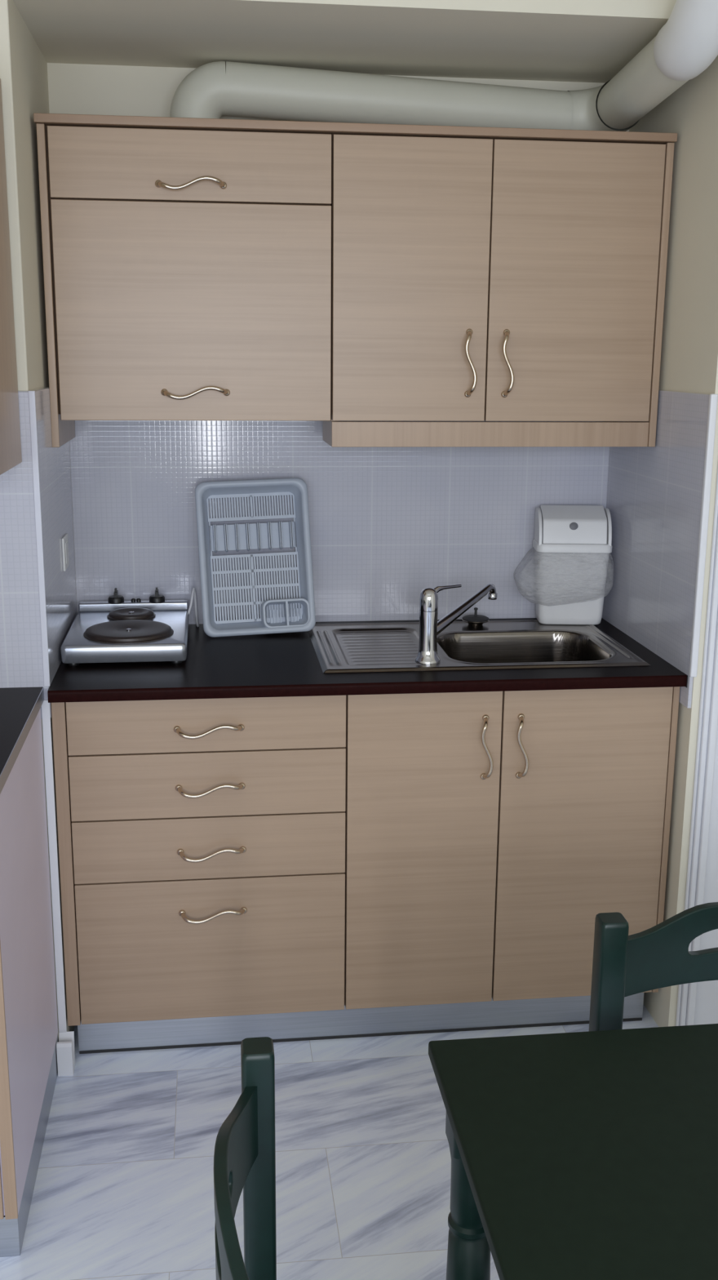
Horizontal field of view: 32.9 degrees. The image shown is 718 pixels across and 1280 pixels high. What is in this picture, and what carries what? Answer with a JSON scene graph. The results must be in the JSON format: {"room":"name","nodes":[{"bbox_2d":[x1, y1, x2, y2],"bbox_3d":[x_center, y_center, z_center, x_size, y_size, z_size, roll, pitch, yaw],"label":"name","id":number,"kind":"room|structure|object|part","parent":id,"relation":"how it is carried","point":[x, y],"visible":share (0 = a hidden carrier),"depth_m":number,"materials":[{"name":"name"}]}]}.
{"room":"kitchen","nodes":[
{"label":"kitchen","id":0,"kind":"room"},
{"bbox_2d":[0,0,76,1042],"bbox_3d":[-1.147,-0.399,2.676,0.950,2.620,0.673,-1,13,-7],"label":"wall","id":1,"kind":"structure","parent":0,"point":[23,65],"depth_m":2.46,"materials":[{"name":"beige paint"}]},
{"bbox_2d":[0,78,22,475],"bbox_3d":[-0.951,-0.641,2.097,0.630,0.700,0.374,-1,13,-7],"label":"upper cabinet","id":2,"kind":"object","parent":1,"relation":"attached to","point":[10,430],"visible":1,"depth_m":2.24,"materials":[{"name":"laminate"}]},
{"bbox_2d":[28,391,50,686],"bbox_3d":[-0.641,-0.195,2.440,0.012,0.597,0.006,-1,13,-7],"label":"trim","id":3,"kind":"structure","parent":1,"relation":"attached to","point":[32,402],"depth_m":2.43,"materials":[{"name":"tile"}]},
{"bbox_2d":[41,699,66,1032],"bbox_3d":[-0.652,0.495,2.601,0.017,0.763,0.004,-1,13,-7],"label":"trim","id":4,"kind":"structure","parent":1,"relation":"attached to","point":[46,714],"depth_m":2.59,"materials":[{"name":"white paint"}]},
{"bbox_2d":[61,533,69,571],"bbox_3d":[-0.677,-0.203,2.808,0.007,0.076,0.080,-1,13,-7],"label":"light switch","id":5,"kind":"object","parent":1,"relation":"attached to","point":[64,540],"visible":1,"depth_m":2.78,"materials":[{"name":"white plastic"}]},
{"bbox_2d":[56,1031,75,1076],"bbox_3d":[-0.645,0.910,2.676,0.032,0.079,0.048,-1,13,-7],"label":"baseboard","id":6,"kind":"structure","parent":1,"relation":"attached to","point":[65,1048],"depth_m":2.66,"materials":[{"name":"white paint"}]},
{"bbox_2d":[0,1004,658,1279],"bbox_3d":[0.257,1.360,1.146,3.300,0.080,4.773,-1,13,-7],"label":"floor","id":7,"kind":"structure","parent":0,"point":[123,1189],"depth_m":2.37,"materials":[{"name":"white tile"}]},
{"bbox_2d":[0,707,57,1257],"bbox_3d":[-0.940,0.614,2.261,0.641,0.841,0.630,-1,13,-7],"label":"base cabinet","id":8,"kind":"object","parent":7,"relation":"on","point":[28,1025],"visible":0.78,"depth_m":2.23,"materials":[{"name":"laminate"}]},
{"bbox_3d":[-0.908,0.639,1.981,0.597,0.754,0.006,-1,13,-7],"label":"door","id":9,"kind":"part","parent":8,"relation":"part of","materials":[{"name":"brown wood"}]},
{"bbox_2d":[0,686,44,793],"bbox_3d":[-1.069,0.190,2.158,0.918,0.028,0.616,-1,13,-7],"label":"countertop","id":10,"kind":"structure","parent":8,"relation":"on","point":[20,707],"depth_m":2.29,"materials":[{"name":"laminate"}]},
{"bbox_2d":[50,695,346,1026],"bbox_3d":[-0.368,0.421,2.896,0.616,0.750,0.597,-1,13,-7],"label":"base cabinet","id":11,"kind":"object","parent":7,"relation":"on","point":[202,842],"visible":0.98,"depth_m":2.63,"materials":[{"name":"brown wood"}]},
{"bbox_3d":[-0.319,0.175,2.577,0.586,0.122,0.018,-1,13,-7],"label":"drawer","id":12,"kind":"part","parent":11,"relation":"part of","materials":[{"name":"brown wood"}]},
{"bbox_3d":[-0.321,0.308,2.608,0.586,0.144,0.018,-1,13,-7],"label":"drawer","id":13,"kind":"part","parent":11,"relation":"part of","materials":[{"name":"brown wood"}]},
{"bbox_3d":[-0.322,0.449,2.641,0.586,0.140,0.018,-1,13,-7],"label":"drawer","id":14,"kind":"part","parent":11,"relation":"part of","materials":[{"name":"brown wood"}]},
{"bbox_3d":[-0.315,0.190,2.556,0.149,0.029,0.033,-1,13,-7],"label":"handle","id":15,"kind":"part","parent":11,"relation":"part of","materials":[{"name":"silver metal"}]},
{"bbox_3d":[-0.324,0.682,2.696,0.586,0.332,0.018,-1,13,-7],"label":"drawer","id":16,"kind":"part","parent":11,"relation":"part of","materials":[{"name":"brown wood"}]},
{"bbox_3d":[-0.316,0.317,2.586,0.149,0.029,0.033,-1,13,-7],"label":"handle","id":17,"kind":"part","parent":11,"relation":"part of","materials":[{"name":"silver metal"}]},
{"bbox_3d":[-0.317,0.459,2.619,0.149,0.029,0.033,-1,13,-7],"label":"handle","id":18,"kind":"part","parent":11,"relation":"part of","materials":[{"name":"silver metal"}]},
{"bbox_3d":[-0.319,0.599,2.652,0.149,0.029,0.033,-1,13,-7],"label":"handle","id":19,"kind":"part","parent":11,"relation":"part of","materials":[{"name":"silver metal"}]},
{"bbox_2d":[213,1036,276,1279],"bbox_3d":[0.083,0.869,1.198,0.434,0.849,0.396,-1,13,-7],"label":"dining chair","id":20,"kind":"object","parent":7,"relation":"on","point":[245,1153],"visible":1,"depth_m":1.24,"materials":[{"name":"green paint"}]},
{"bbox_3d":[-0.106,0.520,1.092,0.046,0.109,0.336,-1,13,-7],"label":"crest rail","id":21,"kind":"part","parent":20,"relation":"part of","materials":[{"name":"green paint"}]},
{"bbox_3d":[-0.113,0.831,1.351,0.043,0.849,0.036,-1,13,-7],"label":"post","id":22,"kind":"part","parent":20,"relation":"part of","materials":[{"name":"green paint"}]},
{"bbox_2d":[77,992,644,1053],"bbox_3d":[-0.005,0.823,3.038,1.321,0.092,0.464,-1,13,-7],"label":"plinth","id":23,"kind":"object","parent":7,"relation":"on","point":[102,1037],"visible":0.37,"depth_m":2.81,"materials":[{"name":"metal"}]},
{"bbox_2d":[344,686,680,1009],"bbox_3d":[0.306,0.407,2.977,0.738,0.748,0.596,-1,13,-7],"label":"base cabinet","id":24,"kind":"object","parent":7,"relation":"on","point":[488,834],"visible":0.96,"depth_m":2.71,"materials":[{"name":"brown wood"}]},
{"bbox_2d":[47,617,688,702],"bbox_3d":[0.003,0.034,2.852,1.358,0.027,0.610,-1,13,-7],"label":"countertop","id":25,"kind":"structure","parent":24,"relation":"on","point":[282,664],"depth_m":2.62,"materials":[{"name":"black laminate"}]},
{"bbox_2d":[60,587,199,666],"bbox_3d":[-0.527,-0.037,2.851,0.297,0.105,0.395,-1,13,-7],"label":"hot plate","id":26,"kind":"object","parent":25,"relation":"on","point":[115,629],"visible":1,"depth_m":2.76,"materials":[{"name":"silver metal"}]},
{"bbox_3d":[-0.601,-0.111,3.007,0.039,0.035,0.039,-1,13,-7],"label":"knob","id":27,"kind":"part","parent":26,"relation":"part of","materials":[{"name":"black plastic"}]},
{"bbox_3d":[-0.524,-0.021,2.766,0.202,0.012,0.202,-1,13,-7],"label":"burner","id":28,"kind":"part","parent":26,"relation":"part of","materials":[{"name":"metal"}]},
{"bbox_3d":[-0.552,-0.064,2.946,0.116,0.012,0.116,-1,13,-7],"label":"burner","id":29,"kind":"part","parent":26,"relation":"part of","materials":[{"name":"metal"}]},
{"bbox_3d":[-0.502,-0.113,3.019,0.039,0.035,0.039,-1,13,-7],"label":"knob","id":30,"kind":"part","parent":26,"relation":"part of","materials":[{"name":"black plastic"}]},
{"bbox_3d":[-0.412,-0.080,3.034,0.012,0.105,0.055,5,14,19],"label":"power cord","id":31,"kind":"part","parent":26,"relation":"part of","materials":[{"name":"white plastic"}]},
{"bbox_2d":[195,477,315,637],"bbox_3d":[-0.255,-0.206,2.981,0.285,0.375,0.129,-2,13,-9],"label":"dish rack","id":32,"kind":"object","parent":25,"relation":"on","point":[288,615],"visible":1,"depth_m":2.99,"materials":[{"name":"grey plastic"}]},
{"bbox_2d":[414,583,497,664],"bbox_3d":[0.237,-0.054,2.794,0.057,0.169,0.305,12,18,40],"label":"mixer tap","id":33,"kind":"object","parent":25,"relation":"on","point":[430,628],"visible":1,"depth_m":2.70,"materials":[{"name":"silver metal"}]},
{"bbox_3d":[0.195,-0.113,2.720,0.094,0.021,0.015,-11,17,-40],"label":"lever","id":34,"kind":"part","parent":33,"relation":"part of","materials":[{"name":"silver metal"}]},
{"bbox_3d":[0.245,-0.072,2.809,0.025,0.088,0.262,11,17,37],"label":"spout","id":35,"kind":"part","parent":33,"relation":"part of","materials":[{"name":"silver metal"}]},
{"bbox_2d":[307,619,650,673],"bbox_3d":[0.259,0.076,2.920,0.737,0.150,0.475,-1,13,-7],"label":"sink","id":36,"kind":"object","parent":25,"relation":"in","point":[358,647],"visible":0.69,"depth_m":3.00,"materials":[{"name":"metal"}]},
{"bbox_2d":[462,607,488,626],"bbox_3d":[0.297,-0.061,3.098,0.069,0.044,0.069,-1,13,-7],"label":"plug","id":37,"kind":"object","parent":36,"relation":"on","point":[475,620],"visible":1,"depth_m":3.08,"materials":[{"name":"metal"}]},
{"bbox_2d":[462,618,488,626],"bbox_3d":[0.297,-0.046,3.102,0.069,0.014,0.069,-1,13,-7],"label":"basket","id":38,"kind":"object","parent":37,"relation":"on","point":[473,622],"depth_m":3.07,"materials":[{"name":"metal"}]},
{"bbox_3d":[0.385,0.085,2.894,0.388,0.147,0.311,-1,13,-7],"label":"bowl","id":39,"kind":"part","parent":36,"relation":"part of","materials":[{"name":"metal"}]},
{"bbox_2d":[521,505,612,625],"bbox_3d":[0.523,-0.192,3.106,0.243,0.297,0.153,1,13,1],"label":"bin","id":40,"kind":"object","parent":25,"relation":"on","point":[572,545],"visible":1,"depth_m":3.06,"materials":[{"name":"white plastic"}]},
{"bbox_3d":[0.542,-0.280,3.085,0.190,0.104,0.113,1,13,1],"label":"lid","id":41,"kind":"part","parent":40,"relation":"part of","materials":[{"name":"white plastic"}]},
{"bbox_3d":[0.140,0.470,2.704,0.338,0.747,0.018,-1,13,-7],"label":"door","id":42,"kind":"part","parent":24,"relation":"part of","materials":[{"name":"brown wood"}]},
{"bbox_3d":[0.276,0.237,2.641,0.030,0.149,0.033,-1,13,-7],"label":"handle","id":43,"kind":"part","parent":24,"relation":"part of","materials":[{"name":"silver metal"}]},
{"bbox_3d":[0.354,0.236,2.651,0.030,0.149,0.033,-1,13,-7],"label":"handle","id":44,"kind":"part","parent":24,"relation":"part of","materials":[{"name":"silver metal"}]},
{"bbox_3d":[0.500,0.463,2.748,0.380,0.747,0.018,-1,13,-7],"label":"door","id":45,"kind":"part","parent":24,"relation":"part of","materials":[{"name":"brown wood"}]},
{"bbox_3d":[0.663,0.397,3.035,0.014,0.747,0.567,-1,13,-7],"label":"panel","id":46,"kind":"part","parent":24,"relation":"part of","materials":[{"name":"brown wood"}]},
{"bbox_2d":[428,1023,717,1279],"bbox_3d":[0.566,0.955,1.061,0.850,0.752,1.078,-1,13,-7],"label":"dining table","id":47,"kind":"object","parent":7,"relation":"on","point":[589,1155],"visible":1,"depth_m":1.26,"materials":[{"name":"green paint"}]},
{"bbox_3d":[0.125,0.873,1.437,0.055,0.732,0.055,-1,13,-7],"label":"leg","id":48,"kind":"part","parent":47,"relation":"part of","materials":[{"name":"green paint"}]},
{"bbox_2d":[589,902,717,1031],"bbox_3d":[0.518,0.802,1.500,0.396,0.849,0.434,-1,13,-7],"label":"dining chair","id":49,"kind":"object","parent":7,"relation":"on","point":[659,956],"visible":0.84,"depth_m":1.58,"materials":[{"name":"green paint"}]},
{"bbox_3d":[0.318,0.765,1.648,0.036,0.849,0.043,-1,13,-7],"label":"post","id":50,"kind":"part","parent":49,"relation":"part of","materials":[{"name":"green paint"}]},
{"bbox_3d":[0.497,0.404,1.604,0.336,0.109,0.046,-1,13,-7],"label":"crest rail","id":51,"kind":"part","parent":49,"relation":"part of","materials":[{"name":"green paint"}]},
{"bbox_2d":[47,62,629,624],"bbox_3d":[-0.039,-0.488,3.091,1.378,2.620,0.100,-1,13,-7],"label":"wall","id":52,"kind":"structure","parent":0,"point":[388,525],"depth_m":3.06,"materials":[{"name":"white tile"}]},
{"bbox_2d":[35,123,331,447],"bbox_3d":[-0.379,-0.775,2.735,0.606,0.655,0.357,-1,13,-7],"label":"upper cabinet","id":53,"kind":"object","parent":52,"relation":"attached to","point":[187,273],"visible":1,"depth_m":2.58,"materials":[{"name":"brown wood"}]},
{"bbox_3d":[-0.673,-0.772,2.713,0.016,0.654,0.329,-1,13,-7],"label":"panel","id":54,"kind":"part","parent":53,"relation":"part of","materials":[{"name":"brown wood"}]},
{"bbox_3d":[-0.350,-0.949,2.530,0.149,0.029,0.033,-1,13,-7],"label":"handle","id":55,"kind":"part","parent":53,"relation":"part of","materials":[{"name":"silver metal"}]},
{"bbox_3d":[-0.353,-0.534,2.628,0.149,0.029,0.033,-1,13,-7],"label":"handle","id":56,"kind":"part","parent":53,"relation":"part of","materials":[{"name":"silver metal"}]},
{"bbox_2d":[33,112,677,144],"bbox_3d":[-0.006,-1.113,2.712,1.360,0.017,0.337,-1,13,-7],"label":"board","id":57,"kind":"object","parent":53,"relation":"on","point":[51,119],"visible":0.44,"depth_m":2.55,"materials":[{"name":"brown wood"}]},
{"bbox_2d":[169,0,717,131],"bbox_3d":[0.169,-1.354,2.316,1.087,0.636,1.002,-1,13,-7],"label":"ventilation duct","id":58,"kind":"object","parent":57,"relation":"on","point":[686,45],"visible":0.89,"depth_m":2.72,"materials":[{"name":"white plastic"}]},
{"bbox_2d":[323,133,675,447],"bbox_3d":[0.295,-0.789,2.817,0.746,0.655,0.356,-1,13,-7],"label":"upper cabinet","id":59,"kind":"object","parent":52,"relation":"attached to","point":[474,281],"visible":1,"depth_m":2.67,"materials":[{"name":"brown wood"}]},
{"bbox_3d":[0.113,-0.780,2.653,0.343,0.594,0.018,-1,13,-7],"label":"door","id":60,"kind":"part","parent":59,"relation":"part of","materials":[{"name":"brown wood"}]},
{"bbox_3d":[0.245,-0.611,2.685,0.030,0.149,0.033,-1,13,-7],"label":"handle","id":61,"kind":"part","parent":59,"relation":"part of","materials":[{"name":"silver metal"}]},
{"bbox_3d":[0.328,-0.612,2.695,0.030,0.149,0.033,-1,13,-7],"label":"handle","id":62,"kind":"part","parent":59,"relation":"part of","materials":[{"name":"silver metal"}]},
{"bbox_3d":[0.475,-0.787,2.697,0.381,0.594,0.018,-1,13,-7],"label":"door","id":63,"kind":"part","parent":59,"relation":"part of","materials":[{"name":"brown wood"}]},
{"bbox_3d":[0.655,-0.799,2.874,0.016,0.654,0.329,-1,13,-7],"label":"panel","id":64,"kind":"part","parent":59,"relation":"part of","materials":[{"name":"brown wood"}]},
{"bbox_2d":[13,0,676,83],"bbox_3d":[0.010,-1.474,2.522,1.378,0.438,0.575,-1,13,-7],"label":"ceiling","id":65,"kind":"structure","parent":0,"point":[580,41],"depth_m":2.49,"materials":[{"name":"beige paint"}]},
{"bbox_2d":[602,55,717,1026],"bbox_3d":[1.167,-0.440,2.931,0.992,2.620,0.723,-1,13,-7],"label":"wall","id":66,"kind":"structure","parent":0,"point":[655,494],"depth_m":2.68,"materials":[{"name":"beige paint"}]},
{"bbox_2d":[675,468,717,1026],"bbox_3d":[1.204,-0.114,2.619,0.928,2.130,0.096,-1,13,-7],"label":"door","id":67,"kind":"structure","parent":66,"relation":"in","point":[697,1002],"depth_m":2.69,"materials":[{"name":"white paint"}]},
{"bbox_2d":[689,393,717,677],"bbox_3d":[0.723,-0.212,2.553,0.015,0.598,0.012,-1,13,-7],"label":"trim","id":68,"kind":"structure","parent":66,"relation":"attached to","point":[713,397],"depth_m":2.54,"materials":[{"name":"white paint"}]}
]}

